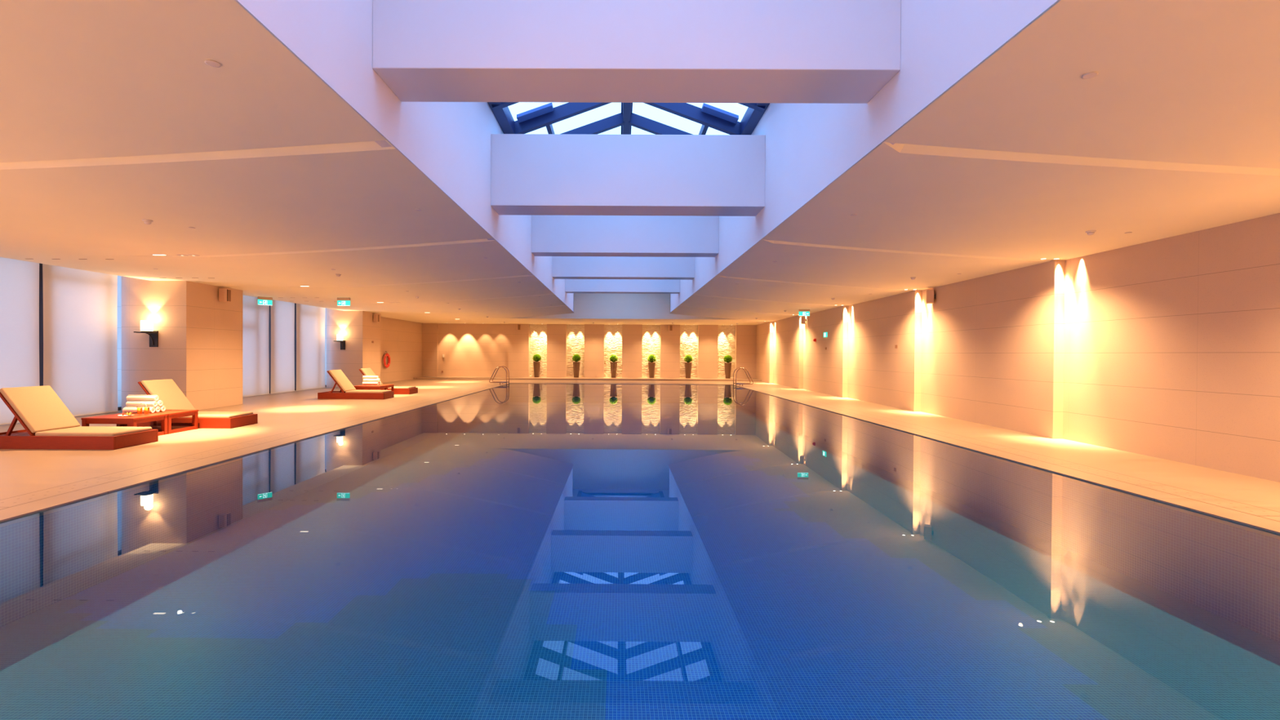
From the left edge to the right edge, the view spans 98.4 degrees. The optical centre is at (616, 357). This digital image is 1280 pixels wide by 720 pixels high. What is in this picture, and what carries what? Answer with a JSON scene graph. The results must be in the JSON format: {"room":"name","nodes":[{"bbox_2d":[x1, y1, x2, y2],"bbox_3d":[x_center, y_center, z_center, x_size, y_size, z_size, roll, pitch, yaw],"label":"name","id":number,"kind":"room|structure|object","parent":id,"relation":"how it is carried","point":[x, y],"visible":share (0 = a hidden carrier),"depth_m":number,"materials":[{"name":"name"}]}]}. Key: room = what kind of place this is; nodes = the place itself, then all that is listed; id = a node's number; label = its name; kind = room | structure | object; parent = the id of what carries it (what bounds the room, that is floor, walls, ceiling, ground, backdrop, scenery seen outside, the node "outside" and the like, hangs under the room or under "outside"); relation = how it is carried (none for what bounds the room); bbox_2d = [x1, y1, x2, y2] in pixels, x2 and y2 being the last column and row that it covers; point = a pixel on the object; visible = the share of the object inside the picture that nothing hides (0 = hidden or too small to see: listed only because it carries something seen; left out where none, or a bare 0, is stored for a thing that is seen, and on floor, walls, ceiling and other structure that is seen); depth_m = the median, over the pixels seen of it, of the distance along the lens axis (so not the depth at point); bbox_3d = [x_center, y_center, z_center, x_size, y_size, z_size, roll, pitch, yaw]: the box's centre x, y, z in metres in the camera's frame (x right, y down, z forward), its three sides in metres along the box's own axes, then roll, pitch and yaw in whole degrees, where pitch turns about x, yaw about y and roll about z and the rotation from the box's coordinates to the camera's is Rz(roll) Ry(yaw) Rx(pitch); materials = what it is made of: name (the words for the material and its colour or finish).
{"room":"indoor swimming pool","nodes":[
{"label":"indoor swimming pool","id":0,"kind":"room"},
{"bbox_2d":[39,263,121,410],"bbox_3d":[-12.098,-0.386,4.849,0.100,3.440,17.600,0,0,0],"label":"window","id":1,"kind":"structure","parent":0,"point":[41,287],"depth_m":11.52,"materials":[{"name":"brown metal"}]},
{"bbox_2d":[42,263,118,416],"bbox_3d":[-11.906,-0.441,12.303,0.062,3.458,1.690,0,0,1],"label":"roller blind","id":2,"kind":"object","parent":1,"relation":"attached to","point":[80,307],"visible":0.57,"depth_m":12.27,"materials":[{"name":"fabric"}]},
{"bbox_2d":[117,275,242,411],"bbox_3d":[-11.457,-0.473,14.316,2.160,3.520,2.000,0,0,0],"label":"wall pillar","id":3,"kind":"structure","parent":0,"point":[200,347],"depth_m":13.39,"materials":[{"name":"stone"}]},
{"bbox_2d":[133,320,158,346],"bbox_3d":[-11.229,-0.577,13.164,0.335,0.628,0.300,0,0,0],"label":"wall sconce","id":4,"kind":"object","parent":3,"relation":"attached to","point":[146,326],"visible":1,"depth_m":13.16,"materials":[{"name":"brown metal"}]},
{"bbox_2d":[133,331,157,333],"bbox_3d":[-11.229,-0.608,13.154,0.335,0.030,0.280,0,0,0],"label":"tray","id":5,"kind":"object","parent":4,"relation":"on","point":[134,331],"depth_m":13.05,"materials":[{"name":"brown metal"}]},
{"bbox_2d":[218,288,231,302],"bbox_3d":[-10.267,-1.637,14.432,0.206,0.330,0.230,0,0,0],"label":"wall speaker","id":6,"kind":"object","parent":3,"relation":"attached to","point":[224,295],"visible":1,"depth_m":14.33,"materials":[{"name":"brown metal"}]},
{"bbox_2d":[227,289,231,301],"bbox_3d":[-10.167,-1.637,14.482,0.008,0.300,0.110,0,0,0],"label":"grille","id":7,"kind":"object","parent":6,"relation":"attached to","point":[228,291],"depth_m":14.48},
{"bbox_2d":[268,302,326,393],"bbox_3d":[-12.036,-0.492,19.184,0.100,3.440,7.730,0,0,0],"label":"window","id":8,"kind":"structure","parent":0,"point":[269,320],"depth_m":19.12,"materials":[{"name":"brown metal"}]},
{"bbox_2d":[269,299,295,394],"bbox_3d":[-11.854,-0.495,19.608,0.062,3.458,1.440,0,0,1],"label":"roller blind","id":9,"kind":"object","parent":8,"relation":"attached to","point":[282,313],"visible":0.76,"depth_m":19.58,"materials":[{"name":"fabric"}]},
{"bbox_2d":[295,303,325,391],"bbox_3d":[-11.856,-0.509,21.433,0.060,3.458,2.030,0,0,0],"label":"roller blind","id":10,"kind":"object","parent":8,"relation":"attached to","point":[310,320],"visible":0.8,"depth_m":21.35,"materials":[{"name":"fabric"}]},
{"bbox_2d":[324,307,380,387],"bbox_3d":[-11.457,-0.541,23.496,2.080,3.520,1.700,0,0,0],"label":"wall pillar","id":11,"kind":"structure","parent":0,"point":[358,330],"depth_m":22.65,"materials":[{"name":"stone"}]},
{"bbox_2d":[336,333,345,350],"bbox_3d":[-11.299,-0.647,22.494,0.335,0.628,0.300,0,0,0],"label":"wall sconce","id":12,"kind":"object","parent":11,"relation":"attached to","point":[339,337],"visible":1,"depth_m":22.47,"materials":[{"name":"brown metal"}]},
{"bbox_2d":[373,314,379,322],"bbox_3d":[-10.307,-1.706,23.632,0.206,0.330,0.230,0,0,0],"label":"wall speaker","id":13,"kind":"object","parent":11,"relation":"attached to","point":[375,317],"visible":1,"depth_m":23.52,"materials":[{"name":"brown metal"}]},
{"bbox_2d":[380,316,422,382],"bbox_3d":[-11.986,-0.477,14.548,1.300,3.520,37.000,0,0,0],"label":"wall","id":14,"kind":"structure","parent":0,"point":[402,340],"depth_m":28.80,"materials":[{"name":"stone"}]},
{"bbox_2d":[383,351,390,368],"bbox_3d":[-11.215,0.090,26.900,0.136,0.826,0.756,0,0,0],"label":"life ring","id":15,"kind":"object","parent":14,"relation":"attached to","point":[386,354],"visible":1,"depth_m":26.84,"materials":[{"name":"red plastic"}]},
{"bbox_2d":[422,323,756,378],"bbox_3d":[-1.460,-0.441,32.454,19.800,3.300,1.100,0,0,0],"label":"wall","id":16,"kind":"structure","parent":0,"point":[468,349],"depth_m":31.92,"materials":[{"name":"stone"}]},
{"bbox_2d":[516,324,520,329],"bbox_3d":[-5.635,-1.770,31.809,0.230,0.330,0.206,0,0,0],"label":"wall speaker","id":17,"kind":"object","parent":16,"relation":"attached to","point":[518,326],"visible":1,"depth_m":31.71,"materials":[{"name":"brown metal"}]},
{"bbox_2d":[529,324,546,377],"bbox_3d":[-4.557,-0.427,32.254,1.044,3.080,0.048,0,0,0],"label":"wall niche","id":18,"kind":"object","parent":16,"relation":"attached to","point":[537,340],"visible":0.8,"depth_m":32.24,"materials":[{"name":"stone"}]},
{"bbox_2d":[566,324,584,377],"bbox_3d":[-2.387,-0.414,32.244,1.044,3.080,0.048,0,0,0],"label":"wall niche","id":19,"kind":"object","parent":16,"relation":"attached to","point":[573,339],"visible":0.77,"depth_m":32.23,"materials":[{"name":"stone"}]},
{"bbox_2d":[413,376,761,381],"bbox_3d":[-1.448,1.177,31.441,19.450,0.080,2.350,0,0,0],"label":"trim","id":20,"kind":"structure","parent":16,"relation":"attached to","point":[422,377],"depth_m":30.31,"materials":[{"name":"stone"}]},
{"bbox_2d":[533,354,541,377],"bbox_3d":[-4.609,0.428,31.879,0.537,1.374,0.561,0,0,0],"label":"potted topiary","id":21,"kind":"object","parent":20,"relation":"on","point":[536,357],"visible":0.99,"depth_m":31.75,"materials":[{"name":"ceramic"}]},
{"bbox_2d":[533,361,540,377],"bbox_3d":[-4.609,0.666,31.886,0.428,0.900,0.428,0,0,0],"label":"pot","id":22,"kind":"object","parent":21,"relation":"on","point":[536,365],"depth_m":31.74,"materials":[{"name":"brown ceramic"}]},
{"bbox_2d":[572,354,580,377],"bbox_3d":[-2.313,0.442,31.872,0.561,1.374,0.537,0,0,16],"label":"potted topiary","id":23,"kind":"object","parent":20,"relation":"on","point":[576,357],"visible":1,"depth_m":31.73,"materials":[{"name":"green plant"}]},
{"bbox_2d":[573,361,580,377],"bbox_3d":[-2.319,0.679,31.876,0.428,0.900,0.428,0,0,16],"label":"pot","id":24,"kind":"object","parent":23,"relation":"on","point":[575,364],"depth_m":31.73,"materials":[{"name":"brown ceramic"}]},
{"bbox_2d":[609,354,617,377],"bbox_3d":[-0.164,0.454,31.869,0.537,1.374,0.561,1,1,31],"label":"potted topiary","id":25,"kind":"object","parent":20,"relation":"on","point":[614,357],"visible":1,"depth_m":31.72,"materials":[{"name":"brown ceramic"}]},
{"bbox_2d":[609,361,617,377],"bbox_3d":[-0.169,0.691,31.867,0.428,0.900,0.428,1,1,31],"label":"pot","id":26,"kind":"object","parent":25,"relation":"on","point":[613,365],"depth_m":31.72,"materials":[{"name":"brown ceramic"}]},
{"bbox_2d":[647,354,656,377],"bbox_3d":[2.030,0.467,31.861,0.537,1.374,0.561,0,1,-43],"label":"potted topiary","id":27,"kind":"object","parent":20,"relation":"on","point":[651,357],"visible":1,"depth_m":31.71,"materials":[{"name":"green plant"}]},
{"bbox_2d":[648,362,655,377],"bbox_3d":[2.031,0.704,31.858,0.428,0.900,0.428,0,1,-43],"label":"pot","id":28,"kind":"object","parent":27,"relation":"on","point":[651,365],"depth_m":31.71,"materials":[{"name":"brown ceramic"}]},
{"bbox_2d":[684,354,693,377],"bbox_3d":[4.137,0.479,31.846,0.561,1.374,0.537,0,0,-28],"label":"potted topiary","id":29,"kind":"object","parent":20,"relation":"on","point":[688,358],"visible":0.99,"depth_m":31.71,"materials":[{"name":"green plant"}]},
{"bbox_2d":[684,362,692,377],"bbox_3d":[4.141,0.716,31.849,0.428,0.900,0.428,0,0,-28],"label":"pot","id":30,"kind":"object","parent":29,"relation":"on","point":[687,365],"depth_m":31.70,"materials":[{"name":"brown ceramic"}]},
{"bbox_2d":[723,355,732,378],"bbox_3d":[6.432,0.492,31.832,0.537,1.374,0.561,0,0,-12],"label":"potted topiary","id":31,"kind":"object","parent":20,"relation":"on","point":[727,358],"visible":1,"depth_m":31.70,"materials":[{"name":"brown ceramic"}]},
{"bbox_2d":[724,362,731,378],"bbox_3d":[6.431,0.729,31.839,0.428,0.900,0.428,0,0,-12],"label":"pot","id":32,"kind":"object","parent":31,"relation":"on","point":[727,365],"depth_m":31.69,"materials":[{"name":"brown ceramic"}]},
{"bbox_2d":[604,324,622,377],"bbox_3d":[-0.197,-0.402,32.235,1.044,3.080,0.048,0,0,0],"label":"wall niche","id":33,"kind":"object","parent":16,"relation":"attached to","point":[616,330],"visible":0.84,"depth_m":32.22,"materials":[{"name":"stone"}]},
{"bbox_2d":[641,324,660,377],"bbox_3d":[2.013,-0.389,32.226,1.064,3.080,0.048,0,0,0],"label":"wall niche","id":34,"kind":"object","parent":16,"relation":"attached to","point":[653,347],"visible":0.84,"depth_m":32.21,"materials":[{"name":"stone"}]},
{"bbox_2d":[667,324,672,330],"bbox_3d":[3.095,-1.720,31.772,0.230,0.330,0.206,0,0,0],"label":"wall speaker","id":35,"kind":"object","parent":16,"relation":"attached to","point":[670,326],"visible":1,"depth_m":31.68,"materials":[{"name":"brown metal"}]},
{"bbox_2d":[680,324,697,377],"bbox_3d":[4.198,-0.376,32.216,1.054,3.080,0.048,0,0,0],"label":"wall niche","id":36,"kind":"object","parent":16,"relation":"attached to","point":[687,335],"visible":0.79,"depth_m":32.20,"materials":[{"name":"stone"}]},
{"bbox_2d":[717,324,735,377],"bbox_3d":[6.388,-0.364,32.207,1.054,3.080,0.048,0,0,0],"label":"wall niche","id":37,"kind":"object","parent":16,"relation":"attached to","point":[727,332],"visible":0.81,"depth_m":32.19,"materials":[{"name":"stone"}]},
{"bbox_2d":[0,427,1279,719],"bbox_3d":[0.163,2.274,14.317,10.830,0.001,25.000,0,0,0],"label":"swimming pool","id":38,"kind":"structure","parent":0,"point":[548,573],"depth_m":5.11,"materials":[{"name":"blue liquid"}]},
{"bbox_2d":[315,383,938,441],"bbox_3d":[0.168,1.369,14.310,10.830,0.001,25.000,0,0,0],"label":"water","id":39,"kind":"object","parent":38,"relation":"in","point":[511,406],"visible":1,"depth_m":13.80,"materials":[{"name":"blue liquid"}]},
{"bbox_2d":[0,0,1279,325],"bbox_3d":[-2.170,-3.216,14.486,20.700,2.790,37.000,0,0,0],"label":"ceiling","id":40,"kind":"structure","parent":0,"point":[113,116],"depth_m":5.15,"materials":[{"name":"paint"}]},
{"bbox_2d":[0,257,39,425],"bbox_3d":[-11.909,-0.417,9.113,0.060,3.458,4.530,0,0,0],"label":"roller blind","id":41,"kind":"object","parent":40,"relation":"hanging from","point":[19,279],"visible":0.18,"depth_m":10.98,"materials":[{"name":"fabric"}]},
{"bbox_2d":[52,258,113,259],"bbox_3d":[-10.146,-1.833,10.230,1.640,0.004,0.024,0,0,0],"label":"ceiling vent","id":42,"kind":"object","parent":40,"relation":"in","point":[52,259],"visible":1,"depth_m":10.22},
{"bbox_2d":[142,218,153,224],"bbox_3d":[-6.090,-1.762,7.163,0.110,0.052,0.110,0,0,0],"label":"smoke detector","id":43,"kind":"object","parent":40,"relation":"attached to","point":[145,221],"visible":1,"depth_m":7.14,"materials":[{"name":"white paint"}]},
{"bbox_2d":[144,277,197,278],"bbox_3d":[-10.135,-1.852,12.780,1.640,0.004,0.024,0,0,0],"label":"ceiling vent","id":44,"kind":"object","parent":40,"relation":"in","point":[144,277],"visible":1,"depth_m":12.77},
{"bbox_2d":[204,59,221,67],"bbox_3d":[-2.376,-1.734,3.247,0.080,0.010,0.080,0,0,0],"label":"sprinkler","id":45,"kind":"object","parent":40,"relation":"attached to","point":[211,63],"visible":1,"depth_m":3.24,"materials":[{"name":"white paint"}]},
{"bbox_2d":[242,294,269,397],"bbox_3d":[-11.875,-0.477,17.098,0.060,3.458,3.500,0,0,0],"label":"roller blind","id":46,"kind":"object","parent":40,"relation":"hanging from","point":[255,317],"visible":0.32,"depth_m":18.11,"materials":[{"name":"fabric"}]},
{"bbox_2d":[257,296,272,305],"bbox_3d":[-10.917,-1.766,17.134,0.060,0.250,0.400,1,1,38],"label":"exit sign","id":47,"kind":"object","parent":40,"relation":"hanging from","point":[261,300],"visible":1,"depth_m":17.12,"materials":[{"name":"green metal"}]},
{"bbox_2d":[337,297,350,306],"bbox_3d":[-8.517,-1.752,17.224,0.400,0.250,0.060,0,0,0],"label":"exit sign","id":48,"kind":"object","parent":40,"relation":"hanging from","point":[340,301],"visible":1,"depth_m":17.21,"materials":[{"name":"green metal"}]},
{"bbox_2d":[564,279,679,293],"bbox_3d":[0.213,-2.801,19.314,3.970,1.035,0.470,0,0,0],"label":"ceiling beam","id":49,"kind":"structure","parent":40,"relation":"attached to","point":[571,286],"depth_m":19.08,"materials":[{"name":"paint"}]},
{"bbox_2d":[552,256,694,279],"bbox_3d":[0.197,-2.773,15.614,3.970,1.035,0.470,0,0,0],"label":"ceiling beam","id":50,"kind":"structure","parent":40,"relation":"attached to","point":[563,267],"depth_m":15.38,"materials":[{"name":"paint"}]},
{"bbox_2d":[531,215,719,257],"bbox_3d":[0.181,-2.745,11.914,3.970,1.035,0.470,0,0,0],"label":"ceiling beam","id":51,"kind":"structure","parent":40,"relation":"attached to","point":[637,236],"depth_m":11.68,"materials":[{"name":"paint"}]},
{"bbox_2d":[490,133,765,216],"bbox_3d":[0.166,-2.718,8.259,3.970,1.035,0.560,0,0,0],"label":"ceiling beam","id":52,"kind":"structure","parent":40,"relation":"attached to","point":[531,174],"depth_m":7.98,"materials":[{"name":"paint"}]},
{"bbox_2d":[487,102,769,134],"bbox_3d":[0.190,-4.025,12.220,3.990,0.910,27.500,0,0,0],"label":"window","id":53,"kind":"structure","parent":40,"relation":"attached to","point":[709,116],"depth_m":8.87,"materials":[{"name":"blue paint"}]},
{"bbox_2d":[372,0,901,103],"bbox_3d":[0.149,-2.690,4.420,3.970,1.035,0.560,0,0,0],"label":"ceiling beam","id":54,"kind":"structure","parent":40,"relation":"attached to","point":[800,51],"depth_m":4.14,"materials":[{"name":"paint"}]},
{"bbox_2d":[798,309,809,315],"bbox_3d":[6.997,-1.688,20.558,0.400,0.250,0.060,0,0,0],"label":"exit sign","id":55,"kind":"object","parent":40,"relation":"hanging from","point":[802,312],"visible":1,"depth_m":20.55,"materials":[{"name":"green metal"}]},
{"bbox_2d":[1081,71,1098,79],"bbox_3d":[2.854,-1.705,3.325,0.080,0.010,0.080,0,0,0],"label":"sprinkler","id":56,"kind":"object","parent":40,"relation":"attached to","point":[1091,74],"visible":1,"depth_m":3.32,"materials":[{"name":"white paint"}]},
{"bbox_2d":[1085,230,1096,235],"bbox_3d":[6.432,-1.693,7.480,0.110,0.052,0.110,0,0,0],"label":"smoke detector","id":57,"kind":"object","parent":40,"relation":"attached to","point":[1091,232],"visible":1,"depth_m":7.45,"materials":[{"name":"white paint"}]},
{"bbox_2d":[0,378,1279,539],"bbox_3d":[-2.046,1.370,14.520,21.000,0.060,37.000,0,0,0],"label":"floor","id":58,"kind":"structure","parent":0,"point":[34,482],"depth_m":7.83,"materials":[{"name":"stone"}]},
{"bbox_2d":[0,385,158,449],"bbox_3d":[-8.449,0.899,8.538,2.060,0.898,0.790,0,0,0],"label":"sun lounger","id":59,"kind":"object","parent":58,"relation":"on","point":[47,423],"visible":1,"depth_m":8.29,"materials":[{"name":"beige fabric"}]},
{"bbox_2d":[0,385,79,433],"bbox_3d":[-8.903,0.781,8.539,0.538,0.669,0.710,0,0,0],"label":"backrest cushion","id":60,"kind":"object","parent":59,"relation":"on","point":[37,409],"depth_m":8.44,"materials":[{"name":"beige fabric"}]},
{"bbox_2d":[80,413,168,435],"bbox_3d":[-8.317,1.163,9.357,0.860,0.360,0.695,0,0,0],"label":"side table","id":61,"kind":"object","parent":58,"relation":"on","point":[132,420],"visible":0.6,"depth_m":9.15,"materials":[{"name":"brown wood"}]},
{"bbox_2d":[118,412,133,416],"bbox_3d":[-8.252,0.941,9.293,0.244,0.086,0.138,0,0,0],"label":"dish","id":62,"kind":"object","parent":61,"relation":"on","point":[126,413],"visible":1,"depth_m":9.28,"materials":[{"name":"white ceramic"}]},
{"bbox_2d":[136,403,142,413],"bbox_3d":[-8.213,0.878,9.500,0.084,0.208,0.078,1,1,38],"label":"juice glass","id":63,"kind":"object","parent":61,"relation":"on","point":[140,409],"visible":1,"depth_m":9.48,"materials":[{"name":"orange glass"}]},
{"bbox_2d":[143,402,150,413],"bbox_3d":[-8.123,0.878,9.542,0.081,0.208,0.081,0,1,-45],"label":"juice glass","id":64,"kind":"object","parent":61,"relation":"on","point":[146,411],"visible":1,"depth_m":9.52,"materials":[{"name":"orange glass"}]},
{"bbox_2d":[120,409,198,434],"bbox_3d":[-8.314,1.157,10.057,0.860,0.360,0.695,0,0,0],"label":"side table","id":65,"kind":"object","parent":58,"relation":"on","point":[172,414],"visible":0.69,"depth_m":10.09,"materials":[{"name":"brown wood"}]},
{"bbox_2d":[122,406,155,413],"bbox_3d":[-8.471,0.921,9.785,0.500,0.108,0.106,0,0,0],"label":"rolled towel","id":66,"kind":"object","parent":65,"relation":"on","point":[126,409],"visible":0.86,"depth_m":9.74,"materials":[{"name":"white fabric"}]},
{"bbox_2d":[125,400,157,406],"bbox_3d":[-8.481,0.820,9.851,0.500,0.108,0.107,0,0,2],"label":"rolled towel","id":67,"kind":"object","parent":66,"relation":"on","point":[130,403],"visible":0.98,"depth_m":9.81,"materials":[{"name":"white fabric"}]},
{"bbox_2d":[126,395,159,400],"bbox_3d":[-8.503,0.717,9.897,0.500,0.108,0.104,0,0,-1],"label":"rolled towel","id":68,"kind":"object","parent":67,"relation":"on","point":[130,397],"visible":1,"depth_m":9.86,"materials":[{"name":"white fabric"}]},
{"bbox_2d":[152,406,159,412],"bbox_3d":[-8.480,0.919,9.907,0.500,0.108,0.104,0,0,1],"label":"rolled towel","id":69,"kind":"object","parent":65,"relation":"on","point":[157,408],"visible":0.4,"depth_m":9.90,"materials":[{"name":"white fabric"}]},
{"bbox_2d":[155,400,163,406],"bbox_3d":[-8.480,0.818,9.969,0.500,0.108,0.103,0,0,2],"label":"rolled towel","id":70,"kind":"object","parent":69,"relation":"on","point":[160,402],"visible":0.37,"depth_m":9.95,"materials":[{"name":"white fabric"}]},
{"bbox_2d":[159,405,165,411],"bbox_3d":[-8.480,0.918,10.030,0.500,0.108,0.104,0,0,2],"label":"rolled towel","id":71,"kind":"object","parent":65,"relation":"on","point":[162,408],"visible":0.31,"depth_m":10.01,"materials":[{"name":"white fabric"}]},
{"bbox_2d":[146,426,190,430],"bbox_3d":[-8.315,1.280,10.058,0.760,0.015,0.495,0,0,0],"label":"shelf","id":72,"kind":"object","parent":65,"relation":"attached to","point":[173,428],"depth_m":10.10,"materials":[{"name":"brown wood"}]},
{"bbox_2d":[127,378,257,428],"bbox_3d":[-8.349,0.882,10.858,2.060,0.898,0.790,0,0,0],"label":"sun lounger","id":73,"kind":"object","parent":58,"relation":"on","point":[172,397],"visible":0.55,"depth_m":10.67,"materials":[{"name":"beige fabric"}]},
{"bbox_2d":[141,378,195,409],"bbox_3d":[-8.803,0.765,10.859,0.538,0.669,0.710,0,0,0],"label":"backrest cushion","id":74,"kind":"object","parent":73,"relation":"on","point":[172,397],"depth_m":10.83,"materials":[{"name":"beige fabric"}]},
{"bbox_2d":[317,369,394,399],"bbox_3d":[-8.271,0.832,17.557,2.060,0.898,0.790,0,0,0],"label":"sun lounger","id":75,"kind":"object","parent":58,"relation":"on","point":[348,391],"visible":1,"depth_m":17.20,"materials":[{"name":"beige fabric"}]},
{"bbox_2d":[328,369,355,391],"bbox_3d":[-8.724,0.715,17.558,0.538,0.669,0.710,0,0,0],"label":"backrest cushion","id":76,"kind":"object","parent":75,"relation":"on","point":[338,376],"depth_m":17.41,"materials":[{"name":"beige fabric"}]},
{"bbox_2d":[354,385,386,390],"bbox_3d":[-8.139,1.097,18.255,0.860,0.360,0.563,0,0,0],"label":"side table","id":77,"kind":"object","parent":58,"relation":"on","point":[359,387],"visible":0.5,"depth_m":17.98,"materials":[{"name":"brown wood"}]},
{"bbox_2d":[363,384,394,391],"bbox_3d":[-8.137,1.093,18.825,0.860,0.360,0.563,0,0,0],"label":"side table","id":78,"kind":"object","parent":58,"relation":"on","point":[391,386],"visible":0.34,"depth_m":18.78,"materials":[{"name":"brown wood"}]},
{"bbox_2d":[362,382,378,385],"bbox_3d":[-8.273,0.856,18.539,0.500,0.109,0.105,0,0,-1],"label":"rolled towel","id":79,"kind":"object","parent":78,"relation":"on","point":[363,383],"visible":1,"depth_m":18.50,"materials":[{"name":"white fabric"}]},
{"bbox_2d":[363,378,378,382],"bbox_3d":[-8.278,0.755,18.603,0.500,0.108,0.106,0,0,0],"label":"rolled towel","id":80,"kind":"object","parent":79,"relation":"on","point":[364,380],"visible":1,"depth_m":18.57,"materials":[{"name":"white fabric"}]},
{"bbox_2d":[362,375,378,378],"bbox_3d":[-8.322,0.654,18.667,0.500,0.107,0.107,0,0,1],"label":"rolled towel","id":81,"kind":"object","parent":80,"relation":"on","point":[363,376],"visible":1,"depth_m":18.62,"materials":[{"name":"white fabric"}]},
{"bbox_2d":[356,368,417,394],"bbox_3d":[-8.252,0.817,19.657,2.060,0.898,0.790,0,0,0],"label":"sun lounger","id":82,"kind":"object","parent":58,"relation":"on","point":[365,371],"visible":0.41,"depth_m":19.32,"materials":[{"name":"beige fabric"}]},
{"bbox_2d":[360,368,382,384],"bbox_3d":[-8.705,0.700,19.658,0.538,0.669,0.710,0,0,0],"label":"backrest cushion","id":83,"kind":"object","parent":82,"relation":"on","point":[365,371],"depth_m":19.55,"materials":[{"name":"beige fabric"}]},
{"bbox_2d":[488,365,509,385],"bbox_3d":[-5.461,1.185,25.758,0.847,1.602,0.640,0,0,0],"label":"pool ladder","id":84,"kind":"object","parent":58,"relation":"attached to","point":[506,381],"visible":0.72,"depth_m":25.47,"materials":[{"name":"metal"}]},
{"bbox_2d":[733,367,753,386],"bbox_3d":[5.896,1.251,25.710,0.847,1.602,0.640,0,0,0],"label":"pool ladder","id":85,"kind":"object","parent":58,"relation":"attached to","point":[735,383],"visible":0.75,"depth_m":25.96,"materials":[{"name":"metal"}]},
{"bbox_2d":[0,430,1279,642],"bbox_3d":[0.165,1.844,14.313,11.070,0.860,25.240,0,0,0],"label":"wall","id":86,"kind":"structure","parent":0,"point":[1230,573],"depth_m":6.21,"materials":[{"name":"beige tile"}]},
{"bbox_2d":[755,213,1279,482],"bbox_3d":[7.913,-0.283,14.464,0.300,3.360,37.000,0,0,0],"label":"wall","id":87,"kind":"structure","parent":0,"point":[1167,348],"depth_m":9.11,"materials":[{"name":"stone"}]},
{"bbox_2d":[800,315,806,324],"bbox_3d":[7.888,-1.598,23.204,0.206,0.330,0.230,1,0,29],"label":"wall speaker","id":88,"kind":"object","parent":87,"relation":"attached to","point":[803,319],"visible":0.96,"depth_m":23.12,"materials":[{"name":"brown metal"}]},
{"bbox_2d":[823,332,827,337],"bbox_3d":[7.848,-0.870,20.711,0.039,0.180,0.340,0,0,0],"label":"marker","id":89,"kind":"object","parent":87,"relation":"attached to","point":[825,334],"visible":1,"depth_m":20.65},
{"bbox_2d":[926,289,935,303],"bbox_3d":[7.847,-1.528,13.755,0.206,0.330,0.230,1,0,29],"label":"wall speaker","id":90,"kind":"object","parent":87,"relation":"attached to","point":[931,296],"visible":1,"depth_m":13.67,"materials":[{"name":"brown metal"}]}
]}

